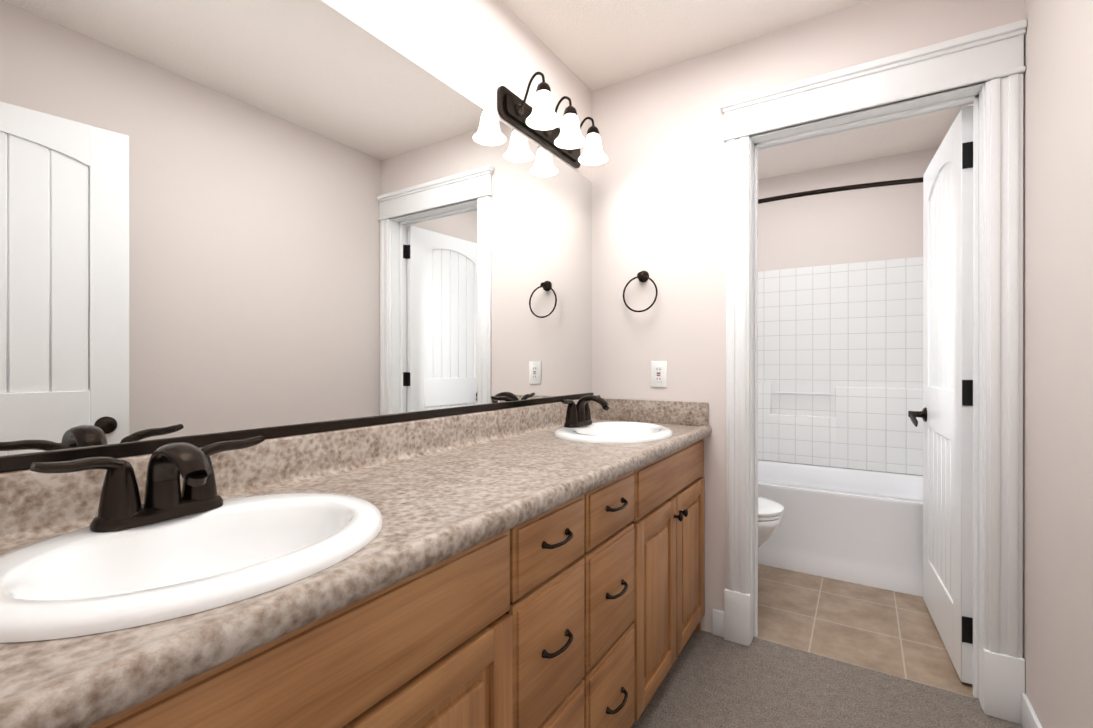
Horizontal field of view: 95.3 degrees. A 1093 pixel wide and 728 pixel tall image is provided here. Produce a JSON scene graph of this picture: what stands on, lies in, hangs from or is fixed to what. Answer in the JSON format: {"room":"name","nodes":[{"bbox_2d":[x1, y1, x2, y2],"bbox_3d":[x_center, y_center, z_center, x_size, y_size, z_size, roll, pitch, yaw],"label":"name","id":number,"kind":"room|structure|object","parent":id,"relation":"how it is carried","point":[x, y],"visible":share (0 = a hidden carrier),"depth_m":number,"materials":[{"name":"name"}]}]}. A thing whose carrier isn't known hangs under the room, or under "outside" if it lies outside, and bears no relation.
{"room":"bathroom","nodes":[
{"label":"bathroom","id":0,"kind":"room"},
{"bbox_2d":[321,0,591,181],"bbox_3d":[0.025,-0.090,2.183,0.100,2.440,4.100,0,0,32],"label":"wall","id":1,"kind":"structure","parent":0,"point":[478,52],"depth_m":1.68,"materials":[{"name":"white paint"}]},
{"bbox_2d":[0,0,593,472],"bbox_3d":[-0.370,-0.354,1.454,0.012,1.031,2.206,0,0,32],"label":"mirror","id":2,"kind":"object","parent":1,"relation":"attached to","point":[224,220],"visible":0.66,"depth_m":1.06,"materials":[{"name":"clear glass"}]},
{"bbox_2d":[497,72,607,167],"bbox_3d":[0.066,-0.965,1.972,0.193,0.188,0.600,0,0,32],"label":"sconce","id":3,"kind":"object","parent":1,"relation":"attached to","point":[539,122],"visible":1,"depth_m":1.92,"materials":[{"name":"white glass"}]},
{"bbox_2d":[502,0,962,179],"bbox_3d":[0.713,-1.350,1.745,1.730,0.080,4.100,0,0,32],"label":"ceiling","id":4,"kind":"structure","parent":0,"point":[592,45],"depth_m":2.02,"materials":[{"name":"white paint"}]},
{"bbox_2d":[592,0,1023,657],"bbox_3d":[0.895,-0.090,2.034,1.530,2.440,0.120,0,0,32],"label":"wall","id":5,"kind":"structure","parent":0,"point":[658,196],"depth_m":2.13,"materials":[{"name":"white paint"}]},
{"bbox_2d":[623,271,657,311],"bbox_3d":[0.425,-0.326,2.229,0.164,0.193,0.052,0,0,32],"label":"towel ring","id":6,"kind":"object","parent":5,"relation":"attached to","point":[642,276],"visible":1,"depth_m":2.23,"materials":[{"name":"brown metal"}]},
{"bbox_2d":[651,361,666,386],"bbox_3d":[0.498,0.045,2.209,0.072,0.116,0.008,0,0,32],"label":"outlet","id":7,"kind":"object","parent":5,"relation":"attached to","point":[658,373],"visible":1,"depth_m":2.21,"materials":[{"name":"white plastic"}]},
{"bbox_2d":[712,609,723,636],"bbox_3d":[0.716,1.077,2.071,0.050,0.105,0.012,0,0,32],"label":"baseboard","id":8,"kind":"structure","parent":5,"relation":"attached to","point":[717,622],"depth_m":2.07,"materials":[{"name":"white wood"}]},
{"bbox_2d":[719,19,1026,723],"bbox_3d":[1.149,0.030,1.873,0.926,2.200,0.204,0,0,32],"label":"door frame","id":9,"kind":"structure","parent":5,"relation":"attached to","point":[992,59],"depth_m":1.67,"materials":[{"name":"white wood"}]},
{"bbox_2d":[908,106,972,683],"bbox_3d":[1.639,0.109,2.048,0.169,2.018,0.714,0,0,28],"label":"room door","id":10,"kind":"structure","parent":5,"relation":"in","point":[945,414],"depth_m":1.92,"materials":[{"name":"white wood"}]},
{"bbox_2d":[631,630,1021,727],"bbox_3d":[0.282,1.161,1.069,1.530,0.060,2.292,0,0,32],"label":"floor carpet","id":11,"kind":"object","parent":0,"point":[710,680],"visible":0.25,"depth_m":1.69,"materials":[{"name":"grey carpet"}]},
{"bbox_2d":[0,395,711,727],"bbox_3d":[-0.137,0.626,1.302,0.570,1.011,2.218,0,0,32],"label":"bathroom vanity","id":12,"kind":"object","parent":11,"relation":"on","point":[538,566],"visible":1,"depth_m":0.82,"materials":[{"name":"laminate"}]},
{"bbox_2d":[30,435,264,532],"bbox_3d":[-0.571,0.182,0.767,0.163,0.122,0.303,0,0,32],"label":"faucet","id":13,"kind":"object","parent":12,"relation":"on","point":[120,509],"depth_m":0.76,"materials":[{"name":"brown metal"}]},
{"bbox_2d":[0,492,382,642],"bbox_3d":[-0.487,0.312,0.714,0.430,0.140,0.510,0,0,32],"label":"sink","id":14,"kind":"object","parent":12,"relation":"in","point":[147,578],"depth_m":0.68,"materials":[{"name":"white ceramic"}]},
{"bbox_2d":[561,395,608,427],"bbox_3d":[0.169,0.181,1.933,0.163,0.122,0.303,0,0,32],"label":"faucet","id":15,"kind":"object","parent":12,"relation":"on","point":[578,415],"depth_m":1.92,"materials":[{"name":"brown metal"}]},
{"bbox_2d":[553,421,672,443],"bbox_3d":[0.252,0.311,1.880,0.430,0.140,0.510,0,0,32],"label":"sink","id":16,"kind":"object","parent":12,"relation":"in","point":[584,432],"depth_m":1.84,"materials":[{"name":"white ceramic"}]},
{"bbox_2d":[758,147,938,271],"bbox_3d":[1.784,-0.092,3.436,1.530,2.440,0.100,0,0,32],"label":"wall","id":17,"kind":"structure","parent":0,"point":[862,225],"depth_m":3.27,"materials":[{"name":"white paint"}]},
{"bbox_2d":[758,177,922,203],"bbox_3d":[1.342,-0.901,2.737,1.528,0.060,0.172,0,0,32],"label":"shower curtain rod","id":18,"kind":"object","parent":17,"relation":"attached to","point":[850,187],"visible":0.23,"depth_m":2.55,"materials":[{"name":"brown metal"}]},
{"bbox_2d":[758,257,922,475],"bbox_3d":[1.554,0.010,3.072,1.529,1.333,0.760,0,0,32],"label":"wall","id":19,"kind":"structure","parent":17,"relation":"attached to","point":[840,365],"depth_m":3.25,"materials":[{"name":"white tile"}]},
{"bbox_2d":[756,564,977,698],"bbox_3d":[1.327,1.159,2.716,1.530,0.060,1.608,0,0,32],"label":"floor","id":20,"kind":"structure","parent":0,"point":[894,633],"depth_m":2.15,"materials":[{"name":"beige tile"}]},
{"bbox_2d":[758,496,783,547],"bbox_3d":[0.836,0.738,2.593,0.724,0.782,0.450,0,0,32],"label":"toilet","id":21,"kind":"object","parent":20,"relation":"on","point":[770,514],"visible":0.12,"depth_m":2.35,"materials":[{"name":"white ceramic"}]},
{"bbox_2d":[758,460,922,596],"bbox_3d":[1.545,0.904,3.059,1.524,0.449,0.789,0,0,32],"label":"bathtub","id":22,"kind":"object","parent":20,"relation":"on","point":[861,527],"visible":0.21,"depth_m":2.65,"materials":[{"name":"white ceramic"}]},
{"bbox_2d":[963,0,1092,727],"bbox_3d":[1.401,-0.089,1.310,0.100,2.440,4.100,0,0,32],"label":"wall","id":23,"kind":"structure","parent":0,"point":[1058,350],"depth_m":1.30,"materials":[{"name":"beige paint"}]},
{"bbox_2d":[1021,693,1041,727],"bbox_3d":[0.899,1.079,0.625,0.012,0.105,2.202,0,0,32],"label":"baseboard","id":24,"kind":"structure","parent":23,"relation":"attached to","point":[1029,718],"depth_m":1.50,"materials":[{"name":"white wood"}]}
]}

